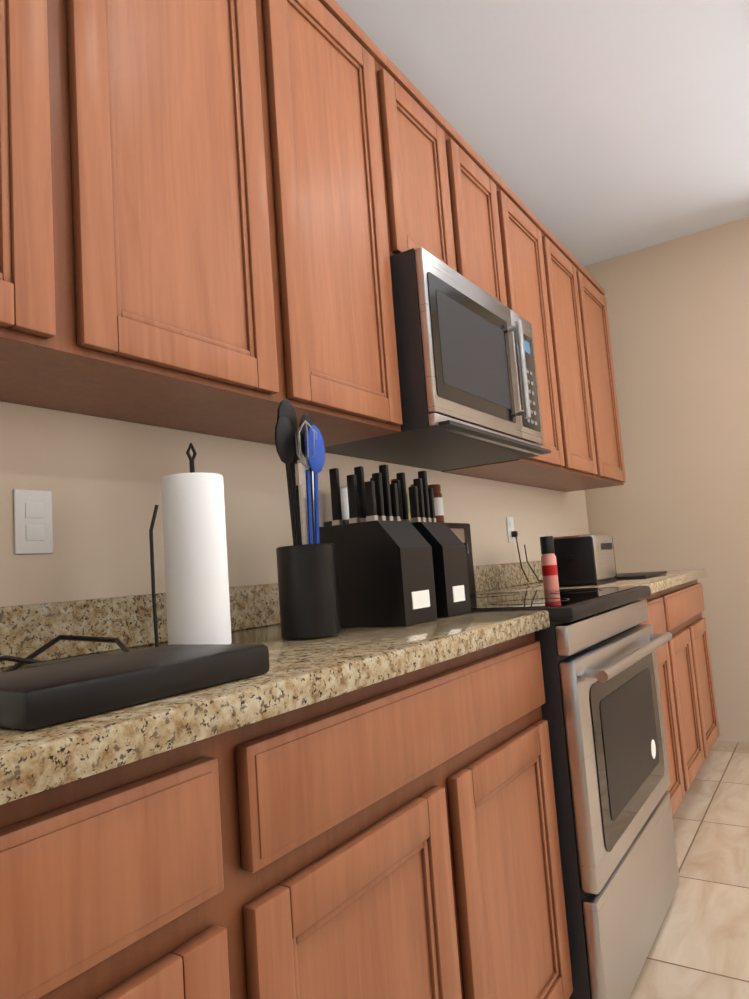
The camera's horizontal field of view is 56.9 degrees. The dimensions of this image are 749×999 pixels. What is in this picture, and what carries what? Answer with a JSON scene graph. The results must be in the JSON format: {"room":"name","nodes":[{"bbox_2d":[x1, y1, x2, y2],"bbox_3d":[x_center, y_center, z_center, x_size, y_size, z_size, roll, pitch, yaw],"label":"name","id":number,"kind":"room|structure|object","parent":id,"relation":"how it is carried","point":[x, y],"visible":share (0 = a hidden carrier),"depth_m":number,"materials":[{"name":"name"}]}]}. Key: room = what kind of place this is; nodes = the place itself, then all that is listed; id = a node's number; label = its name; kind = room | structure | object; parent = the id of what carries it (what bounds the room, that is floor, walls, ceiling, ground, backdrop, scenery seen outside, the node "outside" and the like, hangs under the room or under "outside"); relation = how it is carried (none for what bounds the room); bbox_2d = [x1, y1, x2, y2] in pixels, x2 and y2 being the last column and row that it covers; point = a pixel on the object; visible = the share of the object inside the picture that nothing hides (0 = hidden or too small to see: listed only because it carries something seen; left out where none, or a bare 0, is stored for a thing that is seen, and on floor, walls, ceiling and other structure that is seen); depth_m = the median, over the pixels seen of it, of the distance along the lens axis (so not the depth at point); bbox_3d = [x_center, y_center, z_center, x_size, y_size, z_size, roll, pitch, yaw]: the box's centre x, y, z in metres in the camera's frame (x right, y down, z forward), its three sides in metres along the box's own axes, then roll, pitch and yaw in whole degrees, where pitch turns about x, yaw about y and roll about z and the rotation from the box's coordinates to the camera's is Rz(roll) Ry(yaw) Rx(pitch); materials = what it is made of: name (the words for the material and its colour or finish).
{"room":"kitchen","nodes":[
{"label":"kitchen","id":0,"kind":"room"},
{"bbox_2d":[0,401,588,606],"bbox_3d":[-1.112,-0.192,0.669,0.150,2.740,8.300,-8,-7,33],"label":"wall","id":1,"kind":"structure","parent":0,"point":[99,478],"depth_m":1.45,"materials":[{"name":"paint"}]},
{"bbox_2d":[13,489,52,553],"bbox_3d":[-0.606,0.042,1.193,0.062,0.108,0.068,-8,-7,33],"label":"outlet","id":2,"kind":"object","parent":1,"relation":"attached to","point":[33,531],"depth_m":1.23,"materials":[{"name":"white plastic"}]},
{"bbox_2d":[0,0,87,391],"bbox_3d":[-0.701,-0.722,0.964,0.328,1.048,0.360,-8,-7,33],"label":"upper cabinet","id":3,"kind":"object","parent":1,"relation":"attached to","point":[44,313],"depth_m":0.97,"materials":[{"name":"brown wood"}]},
{"bbox_2d":[0,0,299,431],"bbox_3d":[-0.473,-0.705,1.306,0.328,1.048,0.462,-8,-7,33],"label":"upper cabinet","id":4,"kind":"object","parent":1,"relation":"attached to","point":[214,214],"depth_m":1.22,"materials":[{"name":"brown wood"}]},
{"bbox_2d":[195,0,402,446],"bbox_3d":[-0.218,-0.685,1.691,0.328,1.048,0.463,-8,-7,33],"label":"upper cabinet","id":5,"kind":"object","parent":1,"relation":"attached to","point":[336,113],"depth_m":1.61,"materials":[{"name":"brown wood"}]},
{"bbox_2d":[388,58,467,278],"bbox_3d":[0.003,-0.902,2.072,0.328,0.575,0.395,-8,-7,33],"label":"upper cabinet","id":6,"kind":"object","parent":1,"relation":"attached to","point":[423,141],"depth_m":2.02,"materials":[{"name":"brown wood"}]},
{"bbox_2d":[324,247,550,470],"bbox_3d":[0.201,-0.378,2.150,0.447,0.464,0.776,-8,-7,33],"label":"microwave","id":7,"kind":"object","parent":6,"relation":"attached to","point":[469,394],"visible":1,"depth_m":1.92,"materials":[{"name":"grey metal"}]},
{"bbox_2d":[452,127,515,312],"bbox_3d":[0.221,-0.885,2.400,0.328,0.575,0.395,-8,-7,33],"label":"upper cabinet","id":8,"kind":"object","parent":1,"relation":"attached to","point":[487,254],"depth_m":2.37,"materials":[{"name":"brown wood"}]},
{"bbox_2d":[441,183,571,482],"bbox_3d":[0.475,-0.632,2.734,0.328,1.048,0.463,-8,-7,33],"label":"upper cabinet","id":9,"kind":"object","parent":1,"relation":"attached to","point":[527,235],"depth_m":2.73,"materials":[{"name":"brown wood"}]},
{"bbox_2d":[506,517,528,581],"bbox_3d":[0.586,0.219,2.970,0.062,0.278,0.184,-8,-7,33],"label":"outlet","id":10,"kind":"object","parent":1,"relation":"attached to","point":[512,534],"depth_m":3.05,"materials":[{"name":"white plastic"}]},
{"bbox_2d":[508,230,603,487],"bbox_3d":[0.731,-0.612,3.119,0.328,1.048,0.462,-8,-7,33],"label":"upper cabinet","id":11,"kind":"object","parent":1,"relation":"attached to","point":[567,278],"depth_m":3.11,"materials":[{"name":"brown wood"}]},
{"bbox_2d":[544,264,625,491],"bbox_3d":[1.003,-0.591,3.527,0.328,1.048,0.520,-8,-7,33],"label":"upper cabinet","id":12,"kind":"object","parent":1,"relation":"attached to","point":[607,414],"depth_m":3.49,"materials":[{"name":"brown wood"}]},
{"bbox_2d":[335,0,748,266],"bbox_3d":[2.001,-2.058,-1.303,7.900,0.120,8.600,-8,-7,33],"label":"ceiling","id":13,"kind":"structure","parent":0,"point":[590,132],"depth_m":2.62,"materials":[{"name":"paint"}]},
{"bbox_2d":[584,217,748,742],"bbox_3d":[4.441,-0.458,2.071,7.600,2.740,0.150,-8,-7,33],"label":"wall","id":14,"kind":"structure","parent":0,"point":[678,313],"depth_m":3.78,"materials":[{"name":"paint"}]},
{"bbox_2d":[629,741,748,998],"bbox_3d":[2.209,0.780,-1.587,7.900,0.120,8.600,-8,-7,33],"label":"floor","id":15,"kind":"structure","parent":0,"point":[699,949],"depth_m":2.03,"materials":[{"name":"tile"}]},
{"bbox_2d":[0,560,719,998],"bbox_3d":[0.394,0.704,2.035,0.647,1.014,3.605,-8,-7,33],"label":"base cabinet","id":16,"kind":"object","parent":15,"relation":"on","point":[358,814],"depth_m":0.89,"materials":[{"name":"brown wood"}]},
{"bbox_2d":[0,635,269,730],"bbox_3d":[-0.421,0.208,0.859,0.503,0.054,0.314,-8,-7,33],"label":"dish rack","id":17,"kind":"object","parent":16,"relation":"on","point":[35,694],"visible":1,"depth_m":0.71,"materials":[{"name":"black plastic"}]},
{"bbox_2d":[149,443,231,646],"bbox_3d":[-0.295,0.078,1.131,0.170,0.348,0.176,-8,-7,33],"label":"paper towel holder","id":18,"kind":"object","parent":16,"relation":"on","point":[196,565],"visible":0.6,"depth_m":1.09,"materials":[{"name":"black metal"},{"name":"white paper"}]},
{"bbox_2d":[275,399,340,639],"bbox_3d":[-0.134,0.028,1.313,0.112,0.459,0.113,-8,-7,33],"label":"utensil crock","id":19,"kind":"object","parent":16,"relation":"on","point":[308,590],"visible":1,"depth_m":1.27,"materials":[{"name":"black plastic"}]},
{"bbox_2d":[319,464,436,626],"bbox_3d":[0.004,0.096,1.488,0.202,0.340,0.130,-8,-7,33],"label":"knife block","id":20,"kind":"object","parent":16,"relation":"on","point":[385,570],"visible":1,"depth_m":1.44,"materials":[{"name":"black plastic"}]},
{"bbox_2d":[391,471,470,616],"bbox_3d":[0.107,0.102,1.626,0.182,0.340,0.115,-8,-7,33],"label":"knife block","id":21,"kind":"object","parent":16,"relation":"on","point":[450,568],"visible":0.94,"depth_m":1.58,"materials":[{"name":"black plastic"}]},
{"bbox_2d":[524,534,616,586],"bbox_3d":[0.730,0.248,2.770,0.429,0.186,0.435,-8,-7,33],"label":"toaster","id":22,"kind":"object","parent":16,"relation":"on","point":[586,560],"visible":0.9,"depth_m":2.53,"materials":[{"name":"silver metal"}]},
{"bbox_2d":[616,571,666,579],"bbox_3d":[1.076,0.335,3.016,0.300,0.012,0.430,-8,-7,33],"label":"tray","id":23,"kind":"object","parent":16,"relation":"on","point":[636,575],"visible":0.42,"depth_m":2.88,"materials":[{"name":"black plastic"}]},
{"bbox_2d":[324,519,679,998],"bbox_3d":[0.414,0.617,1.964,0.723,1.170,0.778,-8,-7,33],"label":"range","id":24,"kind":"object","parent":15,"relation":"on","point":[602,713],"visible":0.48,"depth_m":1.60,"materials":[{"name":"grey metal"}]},
{"bbox_2d":[340,487,348,519],"bbox_3d":[-0.085,0.013,1.929,0.033,0.093,0.033,-6,-6,21],"label":"knife","id":25,"kind":"object","parent":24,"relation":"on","point":[343,490],"depth_m":1.91,"materials":[{"name":"white plastic"}]},
{"bbox_2d":[391,478,412,516],"bbox_3d":[0.079,0.004,2.181,0.052,0.137,0.052,-6,-6,21],"label":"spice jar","id":26,"kind":"object","parent":24,"relation":"on","point":[396,478],"depth_m":2.17,"materials":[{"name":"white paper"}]},
{"bbox_2d":[428,484,443,521],"bbox_3d":[0.207,0.017,2.372,0.056,0.132,0.056,-6,-6,21],"label":"spice jar","id":27,"kind":"object","parent":24,"relation":"on","point":[438,505],"depth_m":2.35,"materials":[{"name":"white plastic"}]},
{"bbox_2d":[540,536,558,589],"bbox_3d":[0.606,0.221,2.397,0.053,0.185,0.053,-8,-7,33],"label":"salt grinder","id":28,"kind":"object","parent":24,"relation":"on","point":[549,569],"visible":0.94,"depth_m":2.38,"materials":[{"name":"pink"}]}
]}

